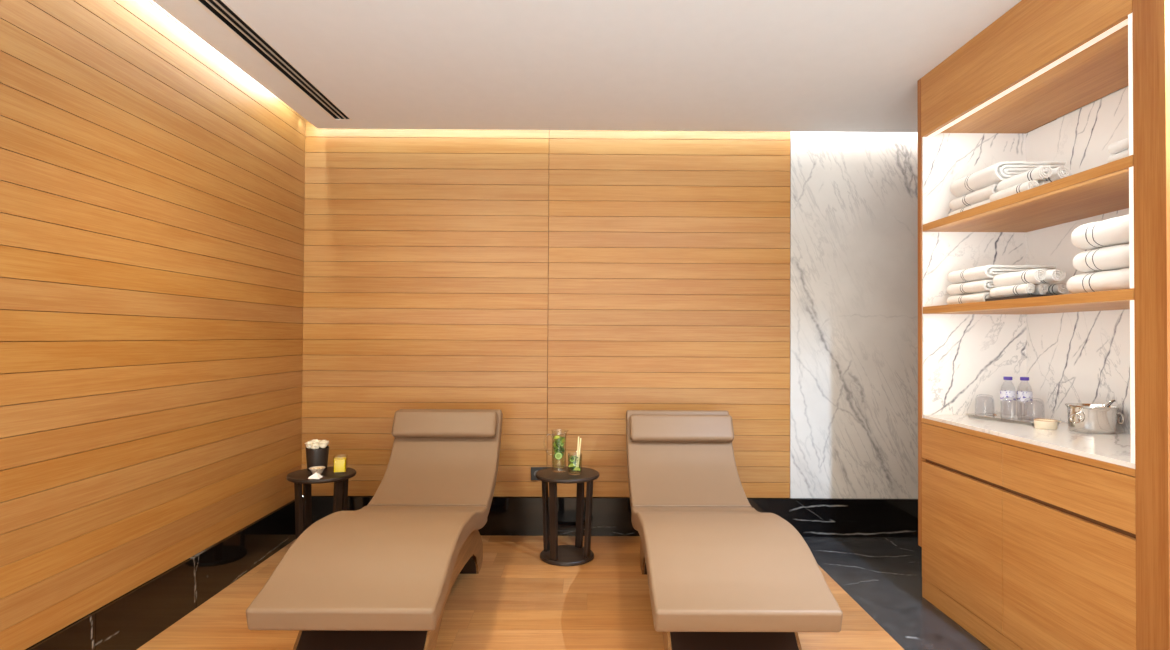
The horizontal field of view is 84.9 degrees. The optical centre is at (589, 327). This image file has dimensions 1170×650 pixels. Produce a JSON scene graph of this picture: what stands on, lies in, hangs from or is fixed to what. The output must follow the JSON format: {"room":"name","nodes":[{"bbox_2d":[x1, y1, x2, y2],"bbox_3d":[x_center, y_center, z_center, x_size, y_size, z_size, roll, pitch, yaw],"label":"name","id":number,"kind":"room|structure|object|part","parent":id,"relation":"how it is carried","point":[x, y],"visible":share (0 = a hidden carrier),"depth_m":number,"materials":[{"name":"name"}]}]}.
{"room":"spa relaxation room","nodes":[
{"label":"spa relaxation room","id":0,"kind":"room"},
{"bbox_2d":[0,0,305,649],"bbox_3d":[-1.938,-0.260,2.917,0.100,2.700,2.642,0,-1,0],"label":"wall","id":1,"kind":"structure","parent":0,"point":[152,190],"depth_m":2.64,"materials":[{"name":"brown wood"}]},
{"bbox_2d":[25,500,295,649],"bbox_3d":[-1.932,1.216,2.889,0.100,0.248,2.626,0,-1,0],"label":"baseboard","id":2,"kind":"structure","parent":1,"relation":"attached to","point":[131,620],"depth_m":2.91,"materials":[{"name":"black stone"}]},
{"bbox_2d":[137,536,990,649],"bbox_3d":[0.256,1.378,2.598,4.292,0.060,3.232,0,-1,0],"label":"floor","id":3,"kind":"structure","parent":0,"point":[517,600],"depth_m":3.11,"materials":[{"name":"brown wood"}]},
{"bbox_2d":[286,466,355,538],"bbox_3d":[-1.578,1.104,3.768,0.380,0.500,0.380,0,-1,0],"label":"side table","id":4,"kind":"object","parent":3,"relation":"on","point":[303,505],"visible":0.41,"depth_m":3.69,"materials":[{"name":"brown wood"}]},
{"bbox_3d":[-1.656,1.104,3.651,0.042,0.454,0.042,0,-1,34],"label":"leg","id":5,"kind":"part","parent":4,"relation":"part of","materials":[{"name":"brown wood"}]},
{"bbox_3d":[-1.695,1.106,3.847,0.042,0.454,0.042,0,-1,34],"label":"leg","id":6,"kind":"part","parent":4,"relation":"part of","materials":[{"name":"brown wood"}]},
{"bbox_2d":[308,473,322,478],"bbox_3d":[-1.554,0.836,3.633,0.069,0.032,0.061,0,-1,0],"label":"folded napkin","id":7,"kind":"object","parent":4,"relation":"on","point":[315,475],"visible":1,"depth_m":3.61,"materials":[{"name":"white fabric"}]},
{"bbox_2d":[306,446,328,470],"bbox_3d":[-1.644,0.789,3.867,0.132,0.132,0.132,0,-1,0],"label":"flower pot","id":8,"kind":"object","parent":4,"relation":"on","point":[314,457],"visible":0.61,"depth_m":3.82,"materials":[{"name":"black"}]},
{"bbox_2d":[305,441,312,448],"bbox_3d":[-1.683,0.710,3.847,0.055,0.052,0.057,0,-1,0],"label":"blossom","id":9,"kind":"object","parent":8,"relation":"on","point":[308,443],"visible":0.89,"depth_m":3.83,"materials":[{"name":"beige plant"}]},
{"bbox_2d":[310,443,318,448],"bbox_3d":[-1.645,0.717,3.833,0.053,0.052,0.055,0,-1,0],"label":"blossom","id":10,"kind":"object","parent":8,"relation":"on","point":[314,445],"visible":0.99,"depth_m":3.82,"materials":[{"name":"beige plant"}]},
{"bbox_2d":[318,441,327,448],"bbox_3d":[-1.605,0.707,3.851,0.054,0.056,0.056,0,-1,0],"label":"blossom","id":11,"kind":"object","parent":8,"relation":"on","point":[322,444],"visible":1,"depth_m":3.84,"materials":[{"name":"beige plant"}]},
{"bbox_2d":[309,466,325,474],"bbox_3d":[-1.573,0.831,3.697,0.090,0.045,0.090,0,-1,0],"label":"bowl","id":12,"kind":"object","parent":4,"relation":"on","point":[313,471],"visible":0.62,"depth_m":3.68,"materials":[{"name":"beige ceramic"}]},
{"bbox_3d":[-1.458,1.105,3.694,0.042,0.454,0.042,0,-1,32],"label":"leg","id":13,"kind":"part","parent":4,"relation":"part of","materials":[{"name":"brown wood"}]},
{"bbox_2d":[333,455,347,473],"bbox_3d":[-1.472,0.806,3.783,0.072,0.098,0.072,0,-1,-12],"label":"candle","id":14,"kind":"object","parent":4,"relation":"on","point":[340,465],"visible":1,"depth_m":3.75,"materials":[{"name":"yellow wax"}]},
{"bbox_3d":[-1.491,1.108,3.880,0.042,0.454,0.042,0,-1,38],"label":"leg","id":15,"kind":"part","parent":4,"relation":"part of","materials":[{"name":"brown wood"}]},
{"bbox_2d":[246,409,502,649],"bbox_3d":[-0.858,0.920,3.099,0.648,0.858,1.827,0,-1,0],"label":"lounger","id":16,"kind":"object","parent":3,"relation":"on","point":[382,574],"visible":1,"depth_m":2.52,"materials":[{"name":"tan leather upholstery"},{"name":"dark wood"}]},
{"bbox_2d":[246,506,486,630],"bbox_3d":[-0.857,0.943,2.772,0.648,0.221,1.175,0,-1,0],"label":"seat cushion","id":17,"kind":"object","parent":16,"relation":"on","point":[368,568],"depth_m":2.38,"materials":[{"name":"beige leather"}]},
{"bbox_3d":[-0.860,0.761,3.699,0.634,0.522,0.632,0,-1,0],"label":"backrest","id":18,"kind":"part","parent":16,"relation":"part of","materials":[{"name":"beige leather"}]},
{"bbox_2d":[391,410,497,437],"bbox_3d":[-0.871,0.581,3.863,0.622,0.157,0.119,0,-1,0],"label":"pillow","id":19,"kind":"object","parent":16,"relation":"on","point":[406,423],"depth_m":3.83,"materials":[{"name":"beige leather"}]},
{"bbox_2d":[535,466,598,565],"bbox_3d":[-0.133,1.113,3.809,0.380,0.500,0.380,0,-1,0],"label":"side table","id":20,"kind":"object","parent":3,"relation":"on","point":[555,554],"visible":0.96,"depth_m":3.74,"materials":[{"name":"brown wood"}]},
{"bbox_3d":[-0.264,1.115,3.861,0.042,0.454,0.042,0,-1,22],"label":"leg","id":21,"kind":"part","parent":20,"relation":"part of","materials":[{"name":"brown wood"}]},
{"bbox_3d":[-0.207,1.113,3.689,0.042,0.454,0.042,0,-1,32],"label":"leg","id":22,"kind":"part","parent":20,"relation":"part of","materials":[{"name":"brown wood"}]},
{"bbox_2d":[544,430,568,472],"bbox_3d":[-0.197,0.740,3.843,0.134,0.246,0.094,1,-1,-32],"label":"water pitcher","id":23,"kind":"object","parent":20,"relation":"on","point":[551,430],"visible":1,"depth_m":3.84,"materials":[{"name":"clear glass"}]},
{"bbox_2d":[555,452,561,459],"bbox_3d":[-0.185,0.765,3.820,0.047,0.047,0.004,0,-1,-3],"label":"cucumber slice","id":24,"kind":"object","parent":23,"relation":"in","point":[558,455],"visible":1,"depth_m":3.82,"materials":[{"name":"green food"}]},
{"bbox_2d":[554,437,563,457],"bbox_3d":[-0.182,0.717,3.852,0.064,0.131,0.064,1,-1,-30],"label":"leaves","id":25,"kind":"object","parent":23,"relation":"in","point":[561,450],"visible":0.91,"depth_m":3.84,"materials":[{"name":"green plant"}]},
{"bbox_3d":[-0.134,1.353,3.806,0.320,0.021,0.320,0,-1,0],"label":"plate","id":26,"kind":"part","parent":20,"relation":"part of","materials":[{"name":"brown wood"}]},
{"bbox_2d":[568,454,581,474],"bbox_3d":[-0.086,0.803,3.779,0.083,0.120,0.083,0,-1,0],"label":"drinking glass","id":27,"kind":"object","parent":20,"relation":"on","point":[568,454],"visible":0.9,"depth_m":3.77,"materials":[{"name":"glass"}]},
{"bbox_2d":[570,455,579,470],"bbox_3d":[-0.085,0.798,3.780,0.062,0.101,0.065,0,-1,0],"label":"leaves","id":28,"kind":"object","parent":27,"relation":"in","point":[575,456],"visible":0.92,"depth_m":3.77,"materials":[{"name":"green plant"}]},
{"bbox_2d":[576,436,578,466],"bbox_3d":[-0.070,0.737,3.765,0.021,0.192,0.010,1,-1,-18],"label":"stalk","id":29,"kind":"object","parent":27,"relation":"in","point":[578,436],"visible":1,"depth_m":3.76,"materials":[{"name":"beige plant"}]},
{"bbox_2d":[577,438,580,466],"bbox_3d":[-0.060,0.739,3.766,0.025,0.178,0.010,1,-1,-19],"label":"stalk","id":30,"kind":"object","parent":27,"relation":"in","point":[580,438],"visible":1,"depth_m":3.76,"materials":[{"name":"beige plant"}]},
{"bbox_3d":[-0.059,1.117,3.929,0.042,0.454,0.042,0,-1,32],"label":"leg","id":31,"kind":"part","parent":20,"relation":"part of","materials":[{"name":"brown wood"}]},
{"bbox_3d":[-0.006,1.114,3.748,0.042,0.454,0.042,0,-1,26],"label":"leg","id":32,"kind":"part","parent":20,"relation":"part of","materials":[{"name":"brown wood"}]},
{"bbox_2d":[626,410,842,649],"bbox_3d":[0.545,0.928,3.104,0.648,0.858,1.827,0,-1,0],"label":"lounger","id":33,"kind":"object","parent":3,"relation":"on","point":[723,573],"visible":1,"depth_m":2.52,"materials":[{"name":"tan leather upholstery"},{"name":"dark wood"}]},
{"bbox_2d":[629,414,733,441],"bbox_3d":[0.554,0.605,3.859,0.622,0.157,0.119,0,-1,0],"label":"pillow","id":34,"kind":"object","parent":33,"relation":"on","point":[642,427],"depth_m":3.83,"materials":[{"name":"beige leather"}]},
{"bbox_3d":[0.543,0.769,3.704,0.634,0.522,0.632,0,-1,0],"label":"backrest","id":35,"kind":"part","parent":33,"relation":"part of","materials":[{"name":"beige leather"}]},
{"bbox_2d":[631,507,842,631],"bbox_3d":[0.546,0.951,2.778,0.648,0.221,1.175,0,-1,0],"label":"seat cushion","id":36,"kind":"object","parent":33,"relation":"on","point":[710,569],"depth_m":2.38,"materials":[{"name":"beige leather"}]},
{"bbox_2d":[917,0,1169,649],"bbox_3d":[2.046,0.034,2.592,0.702,2.646,1.420,0,-1,0],"label":"tall cabinet","id":37,"kind":"object","parent":3,"relation":"on","point":[1025,546],"visible":0.84,"depth_m":2.64,"materials":[{"name":"brown wood"}]},
{"bbox_3d":[1.703,0.568,2.944,0.020,0.176,0.632,0,-1,0],"label":"drawer","id":38,"kind":"part","parent":37,"relation":"part of","materials":[{"name":"brown wood"}]},
{"bbox_3d":[1.700,0.968,2.938,0.020,0.585,0.632,0,-1,0],"label":"door","id":39,"kind":"part","parent":37,"relation":"part of","materials":[{"name":"brown wood"}]},
{"bbox_2d":[948,199,989,215],"bbox_3d":[1.928,-0.554,3.011,0.307,0.052,0.334,0,-1,0],"label":"folded towel","id":40,"kind":"object","parent":37,"relation":"on","point":[987,200],"visible":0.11,"depth_m":3.00,"materials":[{"name":"white fabric"}]},
{"bbox_2d":[949,184,997,209],"bbox_3d":[1.927,-0.611,3.005,0.296,0.060,0.339,0,-1,0],"label":"folded towel","id":41,"kind":"object","parent":40,"relation":"on","point":[983,194],"visible":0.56,"depth_m":2.98,"materials":[{"name":"white fabric"}]},
{"bbox_2d":[950,161,1065,197],"bbox_3d":[1.940,-0.689,2.993,0.320,0.094,0.355,0,-1,0],"label":"folded towel","id":42,"kind":"object","parent":41,"relation":"on","point":[996,173],"visible":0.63,"depth_m":2.84,"materials":[{"name":"white fabric"}]},
{"bbox_2d":[947,292,1003,304],"bbox_3d":[1.927,-0.135,3.040,0.305,0.053,0.294,0,-1,0],"label":"folded towel","id":43,"kind":"object","parent":37,"relation":"on","point":[976,297],"visible":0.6,"depth_m":3.00,"materials":[{"name":"white fabric"}]},
{"bbox_2d":[947,279,1048,294],"bbox_3d":[1.928,-0.192,3.036,0.305,0.056,0.304,0,-1,0],"label":"folded towel","id":44,"kind":"object","parent":43,"relation":"on","point":[981,286],"visible":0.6,"depth_m":2.99,"materials":[{"name":"white fabric"}]},
{"bbox_2d":[948,265,1055,282],"bbox_3d":[1.939,-0.252,3.032,0.326,0.064,0.303,0,-1,0],"label":"folded towel","id":45,"kind":"object","parent":44,"relation":"on","point":[987,272],"visible":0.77,"depth_m":2.90,"materials":[{"name":"white fabric"}]},
{"bbox_3d":[2.045,-0.081,3.288,0.701,2.397,0.032,0,-1,0],"label":"panel","id":46,"kind":"part","parent":37,"relation":"part of","materials":[{"name":"brown wood"}]},
{"bbox_2d":[989,180,1038,201],"bbox_3d":[1.766,-0.563,2.666,0.054,0.050,0.242,0,-1,0],"label":"rolled towel","id":47,"kind":"object","parent":37,"relation":"on","point":[1028,185],"visible":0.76,"depth_m":2.63,"materials":[{"name":"white fabric"}]},
{"bbox_2d":[985,295,1051,300],"bbox_3d":[1.864,-0.122,2.712,0.205,0.018,0.275,0,-1,0],"label":"tray","id":48,"kind":"object","parent":37,"relation":"on","point":[1018,296],"visible":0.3,"depth_m":2.66,"materials":[{"name":"grey stone"}]},
{"bbox_2d":[990,283,1034,297],"bbox_3d":[1.796,-0.157,2.722,0.049,0.047,0.229,0,-1,0],"label":"rolled towel","id":49,"kind":"object","parent":48,"relation":"on","point":[1028,288],"visible":1,"depth_m":2.69,"materials":[{"name":"white fabric"}]},
{"bbox_2d":[993,269,1045,286],"bbox_3d":[1.810,-0.208,2.700,0.057,0.060,0.264,0,-1,0],"label":"rolled towel","id":50,"kind":"object","parent":49,"relation":"on","point":[1033,276],"visible":0.99,"depth_m":2.66,"materials":[{"name":"white fabric"}]},
{"bbox_2d":[1004,284,1047,296],"bbox_3d":[1.852,-0.156,2.723,0.045,0.048,0.229,0,-1,0],"label":"rolled towel","id":51,"kind":"object","parent":48,"relation":"on","point":[1040,289],"visible":0.28,"depth_m":2.62,"materials":[{"name":"white fabric"}]},
{"bbox_2d":[1046,284,1068,294],"bbox_3d":[1.912,-0.155,2.700,0.051,0.046,0.237,0,-1,0],"label":"rolled towel","id":52,"kind":"object","parent":48,"relation":"on","point":[1054,289],"visible":0.5,"depth_m":2.60,"materials":[{"name":"white fabric"}]},
{"bbox_2d":[1034,270,1065,284],"bbox_3d":[1.885,-0.207,2.701,0.061,0.057,0.262,0,-1,0],"label":"rolled towel","id":53,"kind":"object","parent":52,"relation":"on","point":[1052,276],"visible":0.41,"depth_m":2.58,"materials":[{"name":"white fabric"}]},
{"bbox_3d":[1.965,-0.514,2.636,0.530,0.035,1.257,0,-1,0],"label":"shelf","id":54,"kind":"part","parent":37,"relation":"part of","materials":[{"name":"brown wood"}]},
{"bbox_3d":[1.963,-0.095,2.630,0.530,0.035,1.257,0,-1,0],"label":"shelf","id":55,"kind":"part","parent":37,"relation":"part of","materials":[{"name":"brown wood"}]},
{"bbox_3d":[1.705,0.461,2.626,0.020,0.022,1.272,0,-1,0],"label":"rail","id":56,"kind":"part","parent":37,"relation":"part of","materials":[{"name":"brown wood"}]},
{"bbox_2d":[923,415,1134,468],"bbox_3d":[1.961,0.443,2.622,0.527,0.016,1.260,0,-1,0],"label":"countertop","id":57,"kind":"structure","parent":37,"relation":"on","point":[1115,448],"depth_m":2.53,"materials":[{"name":"white stone"}]},
{"bbox_2d":[967,412,1061,424],"bbox_3d":[2.015,0.433,3.053,0.206,0.014,0.346,1,-1,-20],"label":"serving tray","id":58,"kind":"object","parent":57,"relation":"on","point":[1003,417],"visible":0.73,"depth_m":3.09,"materials":[{"name":"silver metal"}]},
{"bbox_2d":[1000,376,1015,418],"bbox_3d":[2.033,0.338,3.109,0.064,0.200,0.064,0,-1,0],"label":"water bottle","id":59,"kind":"object","parent":58,"relation":"on","point":[1008,394],"visible":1,"depth_m":3.09,"materials":[{"name":"clear plastic"}]},
{"bbox_2d":[1017,377,1032,418],"bbox_3d":[2.099,0.338,3.086,0.064,0.200,0.064,0,-1,0],"label":"water bottle","id":60,"kind":"object","parent":58,"relation":"on","point":[1021,395],"visible":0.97,"depth_m":3.07,"materials":[{"name":"clear plastic"}]},
{"bbox_2d":[1033,419,1060,429],"bbox_3d":[1.978,0.418,2.774,0.092,0.038,0.088,1,-1,-34],"label":"ramekin","id":61,"kind":"object","parent":57,"relation":"on","point":[1048,424],"visible":1,"depth_m":2.74,"materials":[{"name":"beige ceramic"}]},
{"bbox_2d":[1065,403,1123,433],"bbox_3d":[2.115,0.381,2.694,0.208,0.110,0.184,0,-1,0],"label":"ice bucket","id":62,"kind":"object","parent":57,"relation":"on","point":[1082,417],"visible":0.99,"depth_m":2.64,"materials":[{"name":"silver metal"}]},
{"bbox_3d":[2.021,0.377,2.659,0.006,0.046,0.046,1,-1,-20],"label":"ring handle","id":63,"kind":"part","parent":62,"relation":"part of","materials":[{"name":"silver metal"}]},
{"bbox_2d":[1103,400,1114,407],"bbox_3d":[2.139,0.364,2.688,0.110,0.129,0.020,0,-1,43],"label":"tongs","id":64,"kind":"object","parent":62,"relation":"in","point":[1111,401],"visible":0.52,"depth_m":2.66,"materials":[{"name":"grey metal"}]},
{"bbox_3d":[2.209,0.378,2.660,0.006,0.046,0.046,0,-1,20],"label":"ring handle","id":65,"kind":"part","parent":62,"relation":"part of","materials":[{"name":"silver metal"}]},
{"bbox_3d":[1.705,0.559,2.307,0.020,0.176,0.636,0,-1,0],"label":"drawer","id":66,"kind":"part","parent":37,"relation":"part of","materials":[{"name":"brown wood"}]},
{"bbox_3d":[1.703,0.959,2.301,0.020,0.585,0.636,0,-1,0],"label":"door","id":67,"kind":"part","parent":37,"relation":"part of","materials":[{"name":"brown wood"}]},
{"bbox_3d":[2.241,-0.274,2.631,0.020,1.457,1.265,0,-1,0],"label":"panel","id":68,"kind":"part","parent":37,"relation":"part of","materials":[{"name":"white stone"}]},
{"bbox_2d":[1066,268,1130,293],"bbox_3d":[1.915,-0.159,2.184,0.346,0.078,0.320,0,-1,0],"label":"folded towel","id":69,"kind":"object","parent":37,"relation":"on","point":[1119,279],"visible":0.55,"depth_m":2.19,"materials":[{"name":"white fabric"}]},
{"bbox_2d":[1072,244,1129,272],"bbox_3d":[1.921,-0.240,2.173,0.347,0.082,0.294,0,-1,0],"label":"folded towel","id":70,"kind":"object","parent":69,"relation":"on","point":[1116,257],"visible":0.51,"depth_m":2.19,"materials":[{"name":"white fabric"}]},
{"bbox_2d":[1071,214,1128,249],"bbox_3d":[1.921,-0.330,2.179,0.348,0.095,0.304,0,-1,0],"label":"folded towel","id":71,"kind":"object","parent":70,"relation":"on","point":[1112,231],"visible":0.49,"depth_m":2.19,"materials":[{"name":"white fabric"}]},
{"bbox_2d":[1108,149,1128,162],"bbox_3d":[1.869,-0.560,2.079,0.284,0.038,0.119,0,-1,0],"label":"folded towel","id":72,"kind":"object","parent":37,"relation":"on","point":[1123,154],"visible":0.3,"depth_m":2.09,"materials":[{"name":"white fabric"}]},
{"bbox_2d":[1108,138,1128,153],"bbox_3d":[1.869,-0.598,2.079,0.284,0.038,0.119,0,-1,0],"label":"folded towel","id":73,"kind":"object","parent":72,"relation":"on","point":[1122,145],"visible":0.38,"depth_m":2.10,"materials":[{"name":"white fabric"}]},
{"bbox_3d":[1.829,-0.560,2.675,0.052,0.053,0.243,0,-1,0],"label":"rolled towel","id":74,"kind":"object","parent":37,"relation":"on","visible":0},
{"bbox_2d":[997,165,1052,191],"bbox_3d":[1.808,-0.616,2.667,0.060,0.061,0.262,0,-1,0],"label":"rolled towel","id":75,"kind":"object","parent":74,"relation":"on","point":[1040,173],"visible":0.92,"depth_m":2.60,"materials":[{"name":"white fabric"}]},
{"bbox_3d":[1.894,-0.559,2.676,0.053,0.052,0.244,0,-1,0],"label":"rolled towel","id":76,"kind":"object","parent":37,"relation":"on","visible":0},
{"bbox_2d":[1038,166,1071,182],"bbox_3d":[1.882,-0.613,2.667,0.061,0.061,0.263,0,-1,0],"label":"rolled towel","id":77,"kind":"object","parent":76,"relation":"on","point":[1061,172],"visible":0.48,"depth_m":2.54,"materials":[{"name":"white fabric"}]},
{"bbox_2d":[152,0,1020,131],"bbox_3d":[0.338,-1.388,1.285,4.169,0.140,5.728,0,-1,0],"label":"ceiling","id":78,"kind":"structure","parent":0,"point":[632,65],"depth_m":3.06,"materials":[{"name":"paint"}]},
{"bbox_2d":[193,0,351,119],"bbox_3d":[-1.524,-1.337,2.591,0.118,0.062,2.756,0,-1,0],"label":"ceiling vent","id":79,"kind":"object","parent":78,"relation":"in","point":[219,10],"visible":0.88,"depth_m":3.08,"materials":[{"name":"black metal"}]},
{"bbox_2d":[301,120,917,498],"bbox_3d":[0.205,-0.228,4.296,4.397,2.700,0.100,0,-1,0],"label":"wall","id":80,"kind":"structure","parent":0,"point":[558,281],"depth_m":4.25,"materials":[{"name":"brown wood"}]},
{"bbox_2d":[531,467,550,479],"bbox_3d":[-0.305,0.963,4.220,0.164,0.086,0.014,0,-1,0],"label":"wall socket","id":81,"kind":"object","parent":80,"relation":"attached to","point":[534,470],"visible":0.25,"depth_m":4.22,"materials":[{"name":"black plastic"}]},
{"bbox_2d":[312,496,917,536],"bbox_3d":[0.255,1.248,4.262,4.282,0.248,0.100,0,-1,0],"label":"baseboard","id":82,"kind":"structure","parent":80,"relation":"attached to","point":[507,516],"depth_m":4.22,"materials":[{"name":"black stone"}]},
{"bbox_2d":[1057,86,1126,118],"bbox_3d":[2.455,-0.132,1.383,0.080,2.950,5.942,0,-1,0],"label":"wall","id":83,"kind":"structure","parent":0,"point":[1126,86],"depth_m":3.06,"materials":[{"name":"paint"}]}
]}

